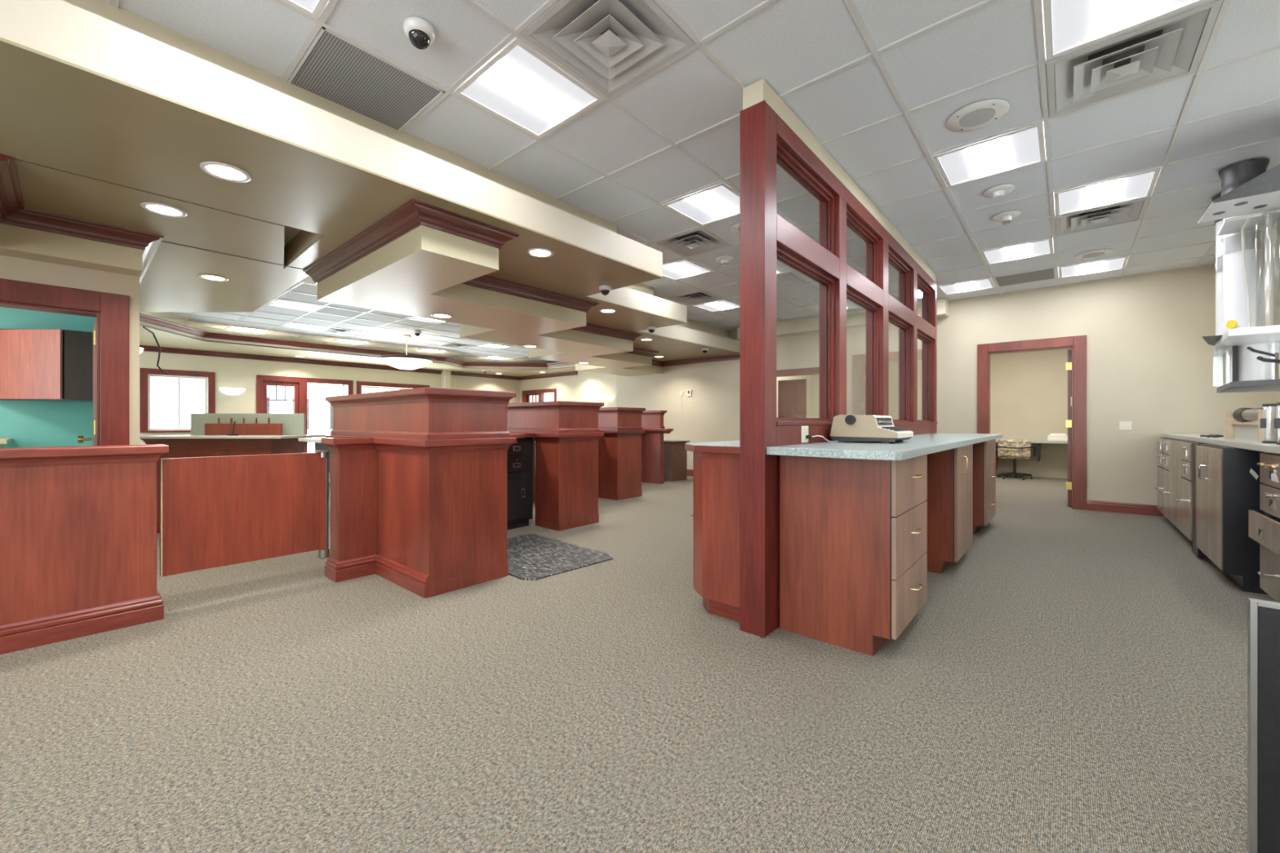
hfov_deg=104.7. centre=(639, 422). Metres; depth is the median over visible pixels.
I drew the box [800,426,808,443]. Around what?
wall outlet
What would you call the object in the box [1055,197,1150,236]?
ceiling vent
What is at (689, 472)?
baseboard
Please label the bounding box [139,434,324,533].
reception desk
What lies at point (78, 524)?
reception counter
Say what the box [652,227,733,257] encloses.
ceiling vent
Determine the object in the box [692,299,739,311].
recessed light
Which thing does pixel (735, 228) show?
ceiling speaker
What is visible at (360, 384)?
window
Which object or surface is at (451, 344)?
ceiling vent
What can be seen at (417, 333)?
dome camera
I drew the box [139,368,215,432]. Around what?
window
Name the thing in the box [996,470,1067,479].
baseboard
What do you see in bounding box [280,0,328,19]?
recessed light
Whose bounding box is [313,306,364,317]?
recessed light
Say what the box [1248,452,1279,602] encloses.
base cabinet
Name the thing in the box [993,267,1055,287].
ceiling vent
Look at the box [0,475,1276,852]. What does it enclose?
floor
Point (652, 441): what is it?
station
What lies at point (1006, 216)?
smoke detector
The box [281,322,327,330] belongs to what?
recessed light
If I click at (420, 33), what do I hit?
dome camera
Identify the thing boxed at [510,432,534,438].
countertop
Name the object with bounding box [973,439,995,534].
base cabinet
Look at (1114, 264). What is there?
recessed light
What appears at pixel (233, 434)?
pen
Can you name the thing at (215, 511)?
gate
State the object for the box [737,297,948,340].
bulkhead
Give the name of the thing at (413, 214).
trim
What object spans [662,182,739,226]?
recessed light
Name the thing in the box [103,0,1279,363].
ceiling
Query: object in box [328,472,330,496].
chair
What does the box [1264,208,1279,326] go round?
bulkhead
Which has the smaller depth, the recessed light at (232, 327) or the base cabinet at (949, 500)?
the base cabinet at (949, 500)
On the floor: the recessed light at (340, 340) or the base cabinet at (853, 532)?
the base cabinet at (853, 532)
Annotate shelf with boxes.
[297,437,321,443]
[1213,324,1279,355]
[1217,209,1279,235]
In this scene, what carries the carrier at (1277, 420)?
on the countertop at (1242, 444)
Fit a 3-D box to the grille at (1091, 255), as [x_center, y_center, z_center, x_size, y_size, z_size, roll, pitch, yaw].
[4.832,-1.786,5.263,0.176,0.003,0.176,0,0,41]
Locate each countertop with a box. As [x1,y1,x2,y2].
[0,438,12,448]
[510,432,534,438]
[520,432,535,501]
[766,433,1002,460]
[1162,433,1279,453]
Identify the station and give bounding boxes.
[297,386,515,598]
[506,400,604,530]
[598,407,645,500]
[641,410,673,484]
[1197,158,1279,392]
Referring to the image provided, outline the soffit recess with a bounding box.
[284,225,321,266]
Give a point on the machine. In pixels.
(1053, 437)
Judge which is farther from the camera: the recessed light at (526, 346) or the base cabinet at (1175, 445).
the recessed light at (526, 346)
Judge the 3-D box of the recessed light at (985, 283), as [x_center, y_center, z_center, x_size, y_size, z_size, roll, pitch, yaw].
[4.309,-1.799,6.523,0.576,0.020,0.576,0,0,41]
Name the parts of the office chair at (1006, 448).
leg, backrest, seat, armrest, leg, leg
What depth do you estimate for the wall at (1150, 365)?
6.26 m
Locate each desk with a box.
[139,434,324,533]
[995,440,1067,475]
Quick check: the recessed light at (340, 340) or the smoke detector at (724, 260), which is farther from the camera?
the recessed light at (340, 340)
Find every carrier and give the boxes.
[1232,406,1275,422]
[1260,403,1279,444]
[1274,402,1279,444]
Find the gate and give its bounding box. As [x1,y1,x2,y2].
[160,449,329,577]
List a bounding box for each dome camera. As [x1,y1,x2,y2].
[403,16,435,49]
[413,330,421,336]
[598,284,611,295]
[647,325,656,333]
[701,347,708,353]
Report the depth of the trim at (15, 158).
3.07 m
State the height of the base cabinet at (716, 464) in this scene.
0.986 m
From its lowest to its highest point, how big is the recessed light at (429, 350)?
0.020 m
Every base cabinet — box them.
[663,440,689,481]
[684,440,739,622]
[779,454,927,656]
[925,444,973,573]
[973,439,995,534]
[1153,437,1174,525]
[1168,439,1192,542]
[1174,441,1208,541]
[1195,444,1268,595]
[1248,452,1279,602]
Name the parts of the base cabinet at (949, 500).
panel, door, handle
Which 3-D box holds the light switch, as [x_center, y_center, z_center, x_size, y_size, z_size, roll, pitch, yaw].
[5.967,0.039,6.070,0.111,0.110,0.011,0,0,41]
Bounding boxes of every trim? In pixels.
[0,153,164,284]
[14,158,303,270]
[302,198,663,366]
[662,353,739,366]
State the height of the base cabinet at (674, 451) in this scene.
0.760 m
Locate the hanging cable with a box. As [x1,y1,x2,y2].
[142,326,168,374]
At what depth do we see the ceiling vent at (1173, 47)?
2.48 m
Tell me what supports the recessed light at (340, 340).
in the ceiling
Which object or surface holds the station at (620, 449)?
on the floor
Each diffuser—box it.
[231,326,266,332]
[273,300,316,309]
[288,323,321,328]
[339,339,365,343]
[414,316,444,321]
[421,348,443,351]
[478,59,577,123]
[485,344,506,347]
[488,356,504,359]
[662,262,699,276]
[684,191,737,218]
[704,302,733,309]
[955,281,977,291]
[966,137,1011,177]
[1003,244,1031,260]
[1079,261,1104,274]
[1084,178,1123,208]
[1098,0,1163,35]
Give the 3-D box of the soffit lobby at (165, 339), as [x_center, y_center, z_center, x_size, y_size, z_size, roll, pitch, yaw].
[-5.870,-1.494,9.743,5.430,0.015,12.250,0,0,41]
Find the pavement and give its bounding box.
[306,449,315,453]
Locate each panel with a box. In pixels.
[191,413,305,435]
[1192,443,1201,557]
[1247,598,1279,852]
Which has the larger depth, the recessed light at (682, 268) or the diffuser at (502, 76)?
the recessed light at (682, 268)
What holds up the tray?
on the station at (1240, 219)
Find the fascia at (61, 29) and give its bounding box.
[0,0,739,352]
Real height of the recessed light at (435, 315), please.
0.007 m
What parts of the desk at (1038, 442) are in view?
drawer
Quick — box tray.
[1216,378,1279,392]
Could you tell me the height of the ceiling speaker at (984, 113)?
0.012 m
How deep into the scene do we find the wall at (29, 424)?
4.79 m
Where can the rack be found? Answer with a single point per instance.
(243, 428)
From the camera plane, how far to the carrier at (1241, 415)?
3.61 m
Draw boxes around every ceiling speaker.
[730,222,739,234]
[946,98,1009,132]
[1074,248,1113,259]
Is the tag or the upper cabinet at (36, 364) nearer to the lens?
the tag
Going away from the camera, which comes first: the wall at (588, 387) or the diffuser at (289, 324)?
the diffuser at (289, 324)
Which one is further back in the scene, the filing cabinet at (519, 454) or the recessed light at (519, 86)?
the filing cabinet at (519, 454)
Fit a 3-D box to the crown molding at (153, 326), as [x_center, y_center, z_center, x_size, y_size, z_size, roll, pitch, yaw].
[-5.042,-1.516,9.904,4.388,0.060,9.484,0,0,41]
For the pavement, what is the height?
0.180 m
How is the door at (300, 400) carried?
attached to the wall at (230, 372)
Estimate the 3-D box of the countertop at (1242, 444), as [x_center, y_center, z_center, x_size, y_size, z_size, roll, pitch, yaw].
[5.052,0.137,3.854,0.895,0.064,4.540,0,0,41]
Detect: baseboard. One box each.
[686,469,693,475]
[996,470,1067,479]
[1086,499,1164,516]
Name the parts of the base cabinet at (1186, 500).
lever handle, drawer, drawer, door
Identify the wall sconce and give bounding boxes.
[139,346,143,354]
[218,387,245,395]
[600,395,614,401]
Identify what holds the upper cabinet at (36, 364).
attached to the wall at (29, 424)
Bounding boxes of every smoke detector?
[715,255,733,264]
[982,183,1015,199]
[991,210,1021,224]
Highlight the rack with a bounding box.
[204,417,282,435]
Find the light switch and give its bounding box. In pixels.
[1119,421,1132,430]
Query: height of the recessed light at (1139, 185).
0.020 m
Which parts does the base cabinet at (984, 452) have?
panel, drawer, drawer, drawer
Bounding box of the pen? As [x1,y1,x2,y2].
[226,421,239,435]
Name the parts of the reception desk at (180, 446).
moulding, flared moulding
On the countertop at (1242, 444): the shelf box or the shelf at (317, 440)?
the shelf box
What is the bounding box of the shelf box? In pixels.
[1223,408,1275,442]
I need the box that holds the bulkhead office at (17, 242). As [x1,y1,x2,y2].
[0,222,142,276]
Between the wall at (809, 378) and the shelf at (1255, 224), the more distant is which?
the wall at (809, 378)
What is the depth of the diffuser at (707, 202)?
4.09 m
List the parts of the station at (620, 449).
band moulding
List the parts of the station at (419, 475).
wing panel, moulding, band moulding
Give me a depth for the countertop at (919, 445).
2.57 m
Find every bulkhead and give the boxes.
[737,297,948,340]
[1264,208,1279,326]
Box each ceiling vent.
[287,26,444,131]
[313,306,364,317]
[319,327,361,334]
[439,342,472,348]
[520,0,695,97]
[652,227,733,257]
[667,290,724,305]
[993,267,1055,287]
[1045,0,1222,118]
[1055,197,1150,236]
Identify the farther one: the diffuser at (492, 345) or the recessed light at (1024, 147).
the diffuser at (492, 345)
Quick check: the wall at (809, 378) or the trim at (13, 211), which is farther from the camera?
the wall at (809, 378)
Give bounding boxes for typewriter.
[830,414,913,443]
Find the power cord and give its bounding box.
[805,435,838,442]
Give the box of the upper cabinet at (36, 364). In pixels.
[0,328,93,401]
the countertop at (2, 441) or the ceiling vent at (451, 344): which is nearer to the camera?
the countertop at (2, 441)
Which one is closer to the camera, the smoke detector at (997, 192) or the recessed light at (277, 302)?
the smoke detector at (997, 192)
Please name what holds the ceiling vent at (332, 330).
in the ceiling
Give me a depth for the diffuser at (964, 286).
6.55 m
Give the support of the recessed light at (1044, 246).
in the ceiling
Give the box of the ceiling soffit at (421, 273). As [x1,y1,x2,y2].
[317,225,662,376]
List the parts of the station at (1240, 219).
canopy plate, lever arm, lever arm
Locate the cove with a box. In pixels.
[62,0,730,338]
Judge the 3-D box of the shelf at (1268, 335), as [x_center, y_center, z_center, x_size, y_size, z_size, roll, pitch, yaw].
[4.329,-0.564,3.428,0.540,0.045,1.350,0,0,41]
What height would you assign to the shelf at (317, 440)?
0.025 m
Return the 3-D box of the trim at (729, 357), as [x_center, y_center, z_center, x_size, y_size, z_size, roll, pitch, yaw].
[0.684,-1.276,10.584,3.380,0.100,0.100,0,0,41]
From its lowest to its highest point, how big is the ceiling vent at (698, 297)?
0.096 m
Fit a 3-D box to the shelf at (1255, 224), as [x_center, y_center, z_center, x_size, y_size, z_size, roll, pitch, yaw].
[4.163,-1.326,3.182,0.570,0.020,0.340,0,0,41]
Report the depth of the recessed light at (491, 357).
13.73 m
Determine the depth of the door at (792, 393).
9.34 m
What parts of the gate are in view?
pivot rod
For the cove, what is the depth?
2.73 m
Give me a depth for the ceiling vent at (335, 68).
2.61 m
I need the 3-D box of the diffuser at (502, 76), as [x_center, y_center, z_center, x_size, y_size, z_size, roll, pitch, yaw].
[-0.606,-1.804,2.709,0.200,0.010,0.524,0,0,41]
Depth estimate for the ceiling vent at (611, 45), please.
2.31 m
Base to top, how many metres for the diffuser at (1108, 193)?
0.010 m
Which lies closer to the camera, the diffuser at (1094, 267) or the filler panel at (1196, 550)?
the filler panel at (1196, 550)
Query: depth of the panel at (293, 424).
5.41 m
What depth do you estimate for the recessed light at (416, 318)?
8.67 m
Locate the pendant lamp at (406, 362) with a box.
[377,334,434,369]
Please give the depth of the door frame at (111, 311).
3.51 m
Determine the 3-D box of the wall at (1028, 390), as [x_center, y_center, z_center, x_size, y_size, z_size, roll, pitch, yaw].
[7.230,-0.340,10.988,6.950,2.907,0.120,0,0,41]
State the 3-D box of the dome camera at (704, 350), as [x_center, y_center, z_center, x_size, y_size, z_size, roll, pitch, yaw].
[1.158,-1.284,8.825,0.128,0.084,0.128,0,0,41]
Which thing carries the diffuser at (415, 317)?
attached to the recessed light at (416, 318)
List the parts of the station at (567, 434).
band moulding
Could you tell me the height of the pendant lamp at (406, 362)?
0.697 m
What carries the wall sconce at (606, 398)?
attached to the wall at (588, 387)
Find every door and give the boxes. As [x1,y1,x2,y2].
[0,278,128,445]
[256,374,353,453]
[521,388,556,402]
[776,367,819,417]
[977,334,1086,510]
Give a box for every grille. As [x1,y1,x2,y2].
[959,107,995,127]
[1082,252,1104,257]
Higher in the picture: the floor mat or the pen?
the pen
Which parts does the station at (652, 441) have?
band moulding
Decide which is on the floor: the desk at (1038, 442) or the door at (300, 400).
the desk at (1038, 442)
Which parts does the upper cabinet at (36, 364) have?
door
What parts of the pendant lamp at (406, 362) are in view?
lamp shade, rod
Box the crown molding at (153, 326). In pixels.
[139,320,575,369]
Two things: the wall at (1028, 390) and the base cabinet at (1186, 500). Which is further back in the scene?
the wall at (1028, 390)
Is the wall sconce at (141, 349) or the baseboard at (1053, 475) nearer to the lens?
the wall sconce at (141, 349)
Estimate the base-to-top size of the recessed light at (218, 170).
0.007 m
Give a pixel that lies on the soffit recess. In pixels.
(296, 241)
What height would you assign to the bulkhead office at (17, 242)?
0.250 m
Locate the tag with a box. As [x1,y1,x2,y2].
[1249,462,1279,482]
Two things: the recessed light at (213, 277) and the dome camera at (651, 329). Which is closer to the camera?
the recessed light at (213, 277)
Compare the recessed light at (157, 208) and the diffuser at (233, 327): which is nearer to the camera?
the recessed light at (157, 208)
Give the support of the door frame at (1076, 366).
in the wall at (1150, 365)
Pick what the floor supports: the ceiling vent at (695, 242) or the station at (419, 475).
the station at (419, 475)
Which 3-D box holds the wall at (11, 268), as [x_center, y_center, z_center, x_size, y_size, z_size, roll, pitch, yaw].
[-4.715,0.019,2.587,0.164,2.190,2.939,0,0,41]
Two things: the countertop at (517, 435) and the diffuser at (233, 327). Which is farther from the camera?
the diffuser at (233, 327)
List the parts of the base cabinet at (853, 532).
drawer, drawer, drawer, handle, handle, handle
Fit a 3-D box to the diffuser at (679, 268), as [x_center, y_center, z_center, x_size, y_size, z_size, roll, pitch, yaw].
[0.468,-1.804,5.814,0.200,0.010,0.524,0,0,41]
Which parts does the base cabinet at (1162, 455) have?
drawer, drawer, door, drawer, drawer, door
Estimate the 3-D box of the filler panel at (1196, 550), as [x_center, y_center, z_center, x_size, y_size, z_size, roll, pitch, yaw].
[4.618,0.634,4.097,0.020,0.920,0.240,0,0,41]
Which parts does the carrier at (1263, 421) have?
lid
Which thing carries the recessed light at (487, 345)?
in the ceiling
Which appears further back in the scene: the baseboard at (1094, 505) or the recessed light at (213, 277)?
the baseboard at (1094, 505)
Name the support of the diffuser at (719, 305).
attached to the recessed light at (722, 304)
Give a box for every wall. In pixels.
[0,254,139,444]
[0,306,96,448]
[139,345,577,444]
[520,371,616,407]
[616,263,1279,516]
[739,78,937,638]
[776,374,812,417]
[812,348,1071,473]
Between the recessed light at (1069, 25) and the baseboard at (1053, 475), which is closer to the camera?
the recessed light at (1069, 25)
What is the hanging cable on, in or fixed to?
hanging from the wall at (11, 268)
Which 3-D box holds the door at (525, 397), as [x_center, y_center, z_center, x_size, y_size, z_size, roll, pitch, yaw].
[-3.147,0.039,15.540,1.720,2.150,0.120,0,0,41]
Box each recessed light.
[140,202,187,217]
[197,274,228,281]
[200,161,252,182]
[225,325,269,333]
[266,298,322,311]
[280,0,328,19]
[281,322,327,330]
[332,338,369,344]
[406,315,445,324]
[415,348,447,353]
[431,313,453,318]
[453,36,604,138]
[478,343,512,349]
[480,355,509,359]
[522,345,537,347]
[526,248,553,257]
[599,308,617,313]
[640,337,653,341]
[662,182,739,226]
[662,258,714,280]
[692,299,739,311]
[932,121,1045,187]
[937,277,995,294]
[980,237,1053,265]
[1042,0,1208,60]
[1053,167,1160,216]
[1058,256,1128,278]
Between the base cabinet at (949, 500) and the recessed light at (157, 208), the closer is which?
the recessed light at (157, 208)
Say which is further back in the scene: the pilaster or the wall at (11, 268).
the pilaster
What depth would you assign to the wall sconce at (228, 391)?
10.45 m
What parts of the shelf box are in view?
shelf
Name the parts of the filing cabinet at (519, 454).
locker door, drawer, drawer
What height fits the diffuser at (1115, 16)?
0.010 m
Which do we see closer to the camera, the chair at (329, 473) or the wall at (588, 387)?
the chair at (329, 473)
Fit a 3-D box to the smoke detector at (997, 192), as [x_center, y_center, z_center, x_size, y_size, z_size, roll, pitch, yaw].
[2.774,-1.770,3.818,0.200,0.053,0.200,0,0,41]
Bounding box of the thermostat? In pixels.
[686,389,691,395]
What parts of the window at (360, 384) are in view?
sash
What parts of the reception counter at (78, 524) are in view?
moulding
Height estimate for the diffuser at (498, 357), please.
0.010 m
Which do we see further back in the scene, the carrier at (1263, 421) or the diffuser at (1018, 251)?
the diffuser at (1018, 251)
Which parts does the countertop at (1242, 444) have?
cable coil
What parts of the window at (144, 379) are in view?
sash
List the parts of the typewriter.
platen knob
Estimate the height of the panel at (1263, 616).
0.684 m
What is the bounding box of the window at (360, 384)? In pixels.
[356,381,429,394]
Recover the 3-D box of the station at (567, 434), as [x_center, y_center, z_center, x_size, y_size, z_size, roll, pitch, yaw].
[-1.315,0.446,5.876,1.850,1.336,0.655,0,0,41]
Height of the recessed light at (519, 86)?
0.020 m
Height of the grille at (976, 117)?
0.003 m
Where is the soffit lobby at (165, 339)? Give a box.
[139,324,578,377]
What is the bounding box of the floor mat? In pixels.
[506,533,613,580]
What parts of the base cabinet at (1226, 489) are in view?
door, handle, door, panel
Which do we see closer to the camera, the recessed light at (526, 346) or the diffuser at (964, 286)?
the diffuser at (964, 286)
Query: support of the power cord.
on the countertop at (919, 445)
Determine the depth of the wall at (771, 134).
2.94 m
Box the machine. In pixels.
[1047,433,1067,441]
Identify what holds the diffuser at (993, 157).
attached to the recessed light at (1024, 147)
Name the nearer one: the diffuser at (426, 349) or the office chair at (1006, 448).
the office chair at (1006, 448)
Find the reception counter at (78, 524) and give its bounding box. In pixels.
[0,444,168,654]
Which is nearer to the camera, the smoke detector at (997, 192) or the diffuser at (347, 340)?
the smoke detector at (997, 192)
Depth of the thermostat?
10.31 m
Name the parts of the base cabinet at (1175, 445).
door, door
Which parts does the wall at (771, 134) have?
post, rail, rail, sill, panel, rail, rail, rail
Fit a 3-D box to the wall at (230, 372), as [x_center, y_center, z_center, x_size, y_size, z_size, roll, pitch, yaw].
[-6.882,-0.386,10.752,2.980,3.000,12.450,0,0,41]
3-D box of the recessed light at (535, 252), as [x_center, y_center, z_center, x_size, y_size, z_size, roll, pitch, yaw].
[-0.779,-1.323,3.852,0.212,0.007,0.212,0,0,41]
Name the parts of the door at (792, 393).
raised panel, raised panel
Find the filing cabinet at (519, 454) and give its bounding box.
[506,437,533,529]
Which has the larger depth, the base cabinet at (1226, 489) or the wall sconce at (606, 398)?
the wall sconce at (606, 398)
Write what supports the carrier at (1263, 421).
on the countertop at (1242, 444)
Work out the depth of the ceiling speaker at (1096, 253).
5.24 m
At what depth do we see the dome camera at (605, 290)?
4.78 m
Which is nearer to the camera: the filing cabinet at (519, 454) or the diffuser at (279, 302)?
the filing cabinet at (519, 454)
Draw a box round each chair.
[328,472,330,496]
[995,439,1035,479]
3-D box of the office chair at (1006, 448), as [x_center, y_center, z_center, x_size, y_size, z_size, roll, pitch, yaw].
[7.490,0.724,9.875,0.647,0.780,0.564,0,0,41]
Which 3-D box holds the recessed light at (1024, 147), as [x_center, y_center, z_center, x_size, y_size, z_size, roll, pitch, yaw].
[2.375,-1.799,3.357,0.576,0.020,0.576,0,0,41]
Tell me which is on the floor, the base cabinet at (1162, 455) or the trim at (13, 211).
the base cabinet at (1162, 455)
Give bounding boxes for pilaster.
[440,369,450,388]
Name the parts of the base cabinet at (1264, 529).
cup pull, open drawer, lever handle, knob, drawer, drawer, door, cup pull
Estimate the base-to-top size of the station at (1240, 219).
1.545 m

